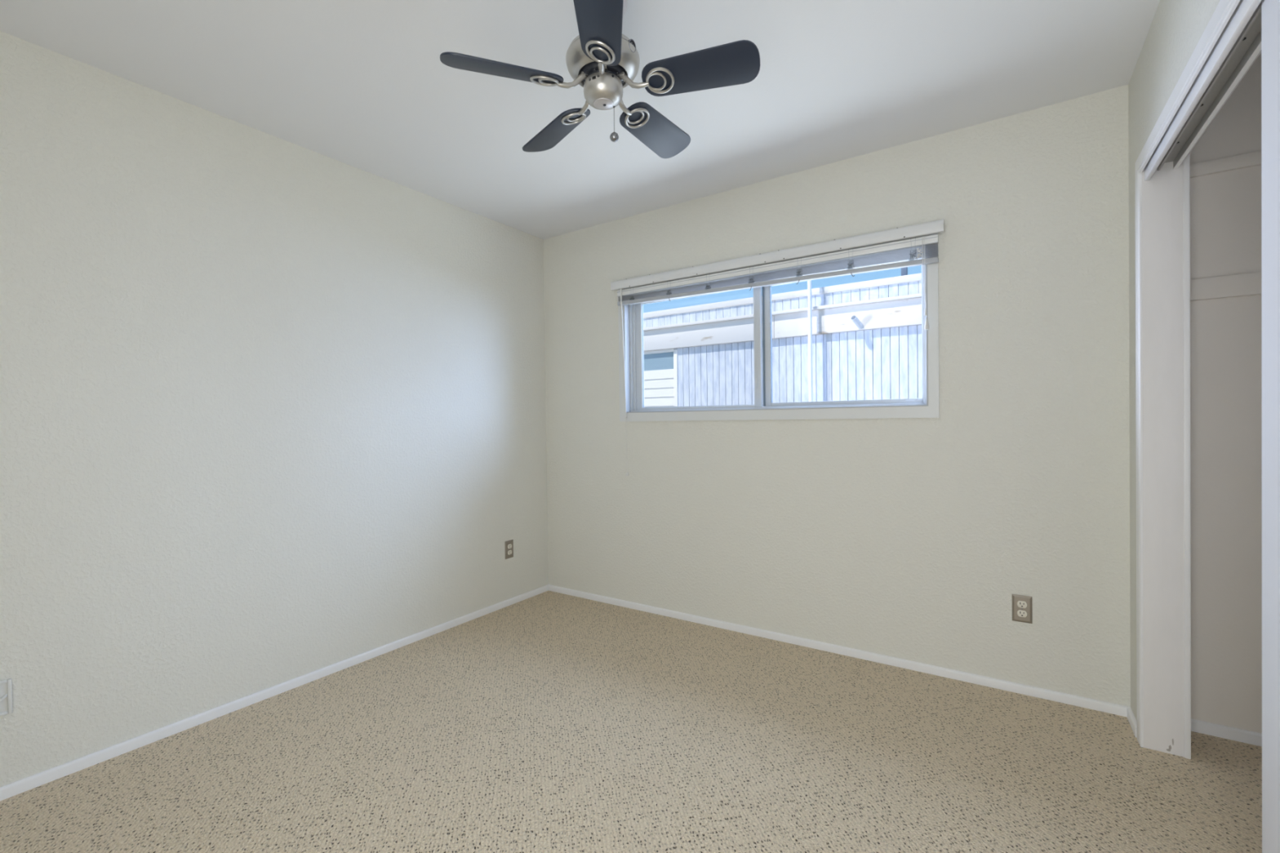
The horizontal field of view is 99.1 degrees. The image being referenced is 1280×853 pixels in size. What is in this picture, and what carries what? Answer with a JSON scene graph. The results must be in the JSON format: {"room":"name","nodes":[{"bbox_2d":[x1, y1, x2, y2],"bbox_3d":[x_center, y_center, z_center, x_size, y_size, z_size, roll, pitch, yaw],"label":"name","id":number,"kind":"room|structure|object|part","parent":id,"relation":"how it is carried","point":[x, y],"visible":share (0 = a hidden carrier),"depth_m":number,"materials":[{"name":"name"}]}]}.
{"room":"empty bedroom","nodes":[
{"label":"empty bedroom","id":0,"kind":"room"},
{"bbox_2d":[0,31,548,787],"bbox_3d":[-1.696,-0.050,2.359,0.140,2.440,3.830,0,1,34],"label":"wall","id":1,"kind":"structure","parent":0,"point":[273,409],"depth_m":2.23,"materials":[{"name":"white paint"}]},
{"bbox_2d":[0,678,12,716],"bbox_3d":[-2.038,0.862,1.695,0.018,0.110,0.116,0,1,34],"label":"wall plate","id":2,"kind":"object","parent":1,"relation":"attached to","point":[6,686],"visible":1,"depth_m":1.74,"materials":[{"name":"white plastic"}]},
{"bbox_3d":[-2.021,0.864,1.718,0.015,0.026,0.040,0,1,34],"label":"lever","id":3,"kind":"part","parent":2,"relation":"part of","materials":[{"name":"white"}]},
{"bbox_3d":[-2.044,0.862,1.699,0.004,0.102,0.108,0,1,34],"label":"plate","id":4,"kind":"part","parent":2,"relation":"part of","materials":[{"name":"white plastic"}]},
{"bbox_2d":[0,584,549,800],"bbox_3d":[-1.618,1.151,2.330,0.012,0.038,3.550,0,1,34],"label":"baseboard","id":5,"kind":"structure","parent":1,"relation":"attached to","point":[23,785],"depth_m":2.22,"materials":[{"name":"white paint"}]},
{"bbox_2d":[504,539,513,559],"bbox_3d":[-0.839,0.790,3.507,0.008,0.114,0.070,0,1,34],"label":"electrical outlet","id":6,"kind":"object","parent":1,"relation":"attached to","point":[509,544],"visible":1,"depth_m":3.50,"materials":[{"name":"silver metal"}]},
{"bbox_2d":[0,0,1159,239],"bbox_3d":[-0.077,-1.339,1.257,4.070,0.120,3.830,0,1,34],"label":"ceiling","id":7,"kind":"structure","parent":0,"point":[365,85],"depth_m":2.00,"materials":[{"name":"white paint"}]},
{"bbox_2d":[440,0,759,158],"bbox_3d":[-0.090,-1.071,1.647,0.879,0.424,0.845,0,1,34],"label":"ceiling fan","id":8,"kind":"object","parent":7,"relation":"hanging from","point":[602,60],"visible":1,"depth_m":1.56,"materials":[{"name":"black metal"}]},
{"bbox_3d":[-0.381,-0.996,1.523,0.334,0.044,0.123,-1,1,-19],"label":"blade","id":9,"kind":"part","parent":8,"relation":"part of","materials":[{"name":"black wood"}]},
{"bbox_3d":[-0.285,-1.000,1.849,0.123,0.044,0.334,-1,1,-37],"label":"blade","id":10,"kind":"part","parent":8,"relation":"part of","materials":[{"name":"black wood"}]},
{"bbox_3d":[-0.101,-0.997,1.332,0.123,0.044,0.334,-1,1,-1],"label":"blade","id":11,"kind":"part","parent":8,"relation":"part of","materials":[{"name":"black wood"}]},
{"bbox_3d":[0.054,-1.005,1.859,0.123,0.044,0.334,0,1,35],"label":"blade","id":12,"kind":"part","parent":8,"relation":"part of","materials":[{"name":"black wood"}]},
{"bbox_3d":[0.169,-1.003,1.539,0.334,0.044,0.123,-1,1,17],"label":"blade","id":13,"kind":"part","parent":8,"relation":"part of","materials":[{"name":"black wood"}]},
{"bbox_2d":[0,591,1262,852],"bbox_3d":[-0.044,1.221,1.284,4.070,0.120,3.830,0,1,34],"label":"floor","id":14,"kind":"structure","parent":0,"point":[548,722],"depth_m":1.84,"materials":[{"name":"carpet"}]},
{"bbox_2d":[543,53,1262,733],"bbox_3d":[0.978,-0.089,2.796,3.830,2.440,0.140,0,1,34],"label":"wall","id":15,"kind":"structure","parent":0,"point":[908,539],"depth_m":2.40,"materials":[{"name":"white paint"}]},
{"bbox_2d":[617,232,939,421],"bbox_3d":[0.642,-0.462,2.998,1.770,0.850,0.142,0,1,34],"label":"window","id":16,"kind":"structure","parent":15,"relation":"in","point":[927,406],"depth_m":2.99,"materials":[{"name":"white paint"}]},
{"bbox_3d":[0.325,-0.453,3.233,0.828,0.697,0.024,0,1,34],"label":"sash","id":17,"kind":"part","parent":16,"relation":"part of","materials":[{"name":"white plastic"}]},
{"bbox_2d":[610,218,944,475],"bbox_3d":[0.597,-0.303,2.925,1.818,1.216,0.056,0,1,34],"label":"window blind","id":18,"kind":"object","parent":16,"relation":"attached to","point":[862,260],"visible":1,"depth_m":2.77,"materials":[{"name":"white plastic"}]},
{"bbox_3d":[-0.102,-0.454,3.382,0.034,0.795,0.013,-1,1,-37],"label":"pull cord","id":19,"kind":"part","parent":18,"relation":"part of","materials":[{"name":"white plastic"}]},
{"bbox_3d":[0.598,-0.754,2.918,1.758,0.053,0.028,0,1,34],"label":"rail","id":20,"kind":"part","parent":18,"relation":"part of","materials":[{"name":"grey metal"}]},
{"bbox_3d":[1.276,-0.671,2.446,0.018,0.365,0.006,0,1,34],"label":"tilt cord","id":21,"kind":"part","parent":18,"relation":"part of","materials":[{"name":"white plastic"}]},
{"bbox_3d":[1.021,-0.458,2.808,0.790,0.695,0.024,0,1,34],"label":"sash","id":22,"kind":"part","parent":16,"relation":"part of","materials":[{"name":"white plastic"}]},
{"bbox_2d":[548,584,1130,717],"bbox_3d":[0.634,1.115,2.956,3.044,0.038,0.012,0,1,34],"label":"baseboard","id":23,"kind":"structure","parent":15,"relation":"attached to","point":[1072,700],"depth_m":2.61,"materials":[{"name":"white paint"}]},
{"bbox_2d":[1012,594,1032,623],"bbox_3d":[1.612,0.770,2.301,0.070,0.114,0.008,0,1,34],"label":"electrical outlet","id":24,"kind":"object","parent":15,"relation":"attached to","point":[1022,611],"visible":1,"depth_m":2.30,"materials":[{"name":"silver metal"}]},
{"bbox_2d":[1017,609,1026,617],"bbox_3d":[1.611,0.789,2.299,0.034,0.028,0.003,0,1,34],"label":"receptacle","id":25,"kind":"object","parent":24,"relation":"attached to","point":[1020,613],"depth_m":2.30,"materials":[{"name":"white plastic"}]},
{"bbox_2d":[1017,600,1026,608],"bbox_3d":[1.610,0.750,2.299,0.034,0.028,0.003,0,1,34],"label":"receptacle","id":26,"kind":"object","parent":24,"relation":"attached to","point":[1020,604],"depth_m":2.30,"materials":[{"name":"white plastic"}]},
{"bbox_2d":[1190,151,1261,177],"bbox_3d":[2.242,-0.935,1.843,0.659,0.045,0.018,0,1,34],"label":"trim","id":27,"kind":"structure","parent":15,"relation":"attached to","point":[1251,159],"depth_m":1.94,"materials":[{"name":"white paint"}]},
{"bbox_2d":[1190,271,1262,301],"bbox_3d":[2.248,-0.501,1.847,0.659,0.076,0.018,0,1,34],"label":"trim","id":28,"kind":"structure","parent":15,"relation":"attached to","point":[1251,283],"depth_m":1.94,"materials":[{"name":"white paint"}]},
{"bbox_2d":[1191,718,1262,746],"bbox_3d":[2.270,1.104,1.867,0.662,0.042,0.012,0,1,34],"label":"baseboard","id":29,"kind":"structure","parent":15,"relation":"attached to","point":[1242,735],"depth_m":1.97,"materials":[{"name":"white paint"}]},
{"bbox_2d":[1128,0,1220,721],"bbox_3d":[0.947,-0.065,0.600,0.100,2.440,3.550,0,1,34],"label":"wall","id":30,"kind":"structure","parent":0,"point":[1176,28],"depth_m":1.85,"materials":[{"name":"white paint"}]},
{"bbox_2d":[1127,707,1137,737],"bbox_3d":[1.848,1.109,2.045,0.012,0.038,0.160,0,1,34],"label":"baseboard","id":31,"kind":"structure","parent":30,"relation":"attached to","point":[1132,721],"depth_m":2.04,"materials":[{"name":"white paint"}]},
{"bbox_2d":[1135,0,1239,747],"bbox_3d":[1.115,0.111,0.949,0.009,2.078,2.437,0,1,34],"label":"trim","id":32,"kind":"structure","parent":30,"relation":"attached to","point":[1224,9],"depth_m":1.91,"materials":[{"name":"white paint"}]},
{"bbox_3d":[1.773,0.092,1.937,0.009,2.078,0.062,0,1,34],"label":"casing","id":33,"kind":"part","parent":32,"relation":"part of","materials":[{"name":"white paint"}]},
{"bbox_3d":[1.103,-0.897,0.938,0.009,0.062,2.437,0,1,34],"label":"head casing","id":34,"kind":"part","parent":32,"relation":"part of","materials":[{"name":"white paint"}]},
{"bbox_2d":[1142,51,1261,759],"bbox_3d":[1.174,0.125,0.921,0.119,2.048,2.354,0,1,34],"label":"trim","id":35,"kind":"structure","parent":30,"relation":"attached to","point":[1166,197],"depth_m":1.88,"materials":[{"name":"white paint"}]},
{"bbox_2d":[1144,0,1261,181],"bbox_3d":[1.118,-0.860,0.929,0.014,0.054,2.310,0,1,34],"label":"trim","id":36,"kind":"structure","parent":30,"relation":"attached to","point":[1244,11],"depth_m":1.33,"materials":[{"name":"white paint"}]},
{"bbox_2d":[1156,1,1261,170],"bbox_3d":[1.166,-0.871,0.897,0.074,0.032,2.310,0,1,34],"label":"closet door track","id":37,"kind":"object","parent":30,"relation":"attached to","point":[1247,46],"depth_m":1.43,"materials":[{"name":"grey metal"}]},
{"bbox_2d":[1261,0,1279,852],"bbox_3d":[0.975,0.142,0.675,0.012,2.000,1.000,0,1,34],"label":"door","id":38,"kind":"structure","parent":30,"relation":"in","point":[1270,9],"depth_m":1.05,"materials":[{"name":"white paint"}]},
{"label":"outside","id":39,"kind":"structure","parent":0,"visible":0},
{"bbox_3d":[3.280,1.303,9.699,18.000,0.250,13.860,0,1,34],"label":"ground","id":40,"kind":"structure","parent":39,"visible":0},
{"bbox_2d":[643,272,922,407],"bbox_3d":[1.734,-0.218,7.841,11.500,2.871,2.218,0,1,34],"label":"window glass","id":41,"kind":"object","parent":40,"relation":"on","point":[867,335],"visible":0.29,"depth_m":6.59,"materials":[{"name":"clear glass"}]},
{"bbox_3d":[0.511,0.083,7.589,0.057,2.307,0.034,0,1,34],"label":"corner trim","id":42,"kind":"part","parent":41,"relation":"part of","materials":[{"name":"white paint"}]},
{"bbox_2d":[901,266,907,275],"bbox_3d":[3.152,-2.180,6.510,0.064,1.200,0.064,0,1,34],"label":"post","id":43,"kind":"object","parent":41,"relation":"on","point":[904,270],"visible":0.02,"depth_m":6.49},
{"bbox_2d":[807,280,813,401],"bbox_3d":[1.994,-0.570,6.381,0.090,3.600,0.090,0,1,34],"label":"pole","id":44,"kind":"object","parent":40,"relation":"on","point":[809,282],"visible":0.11,"depth_m":6.36,"materials":[{"name":"white paint"}]}
]}

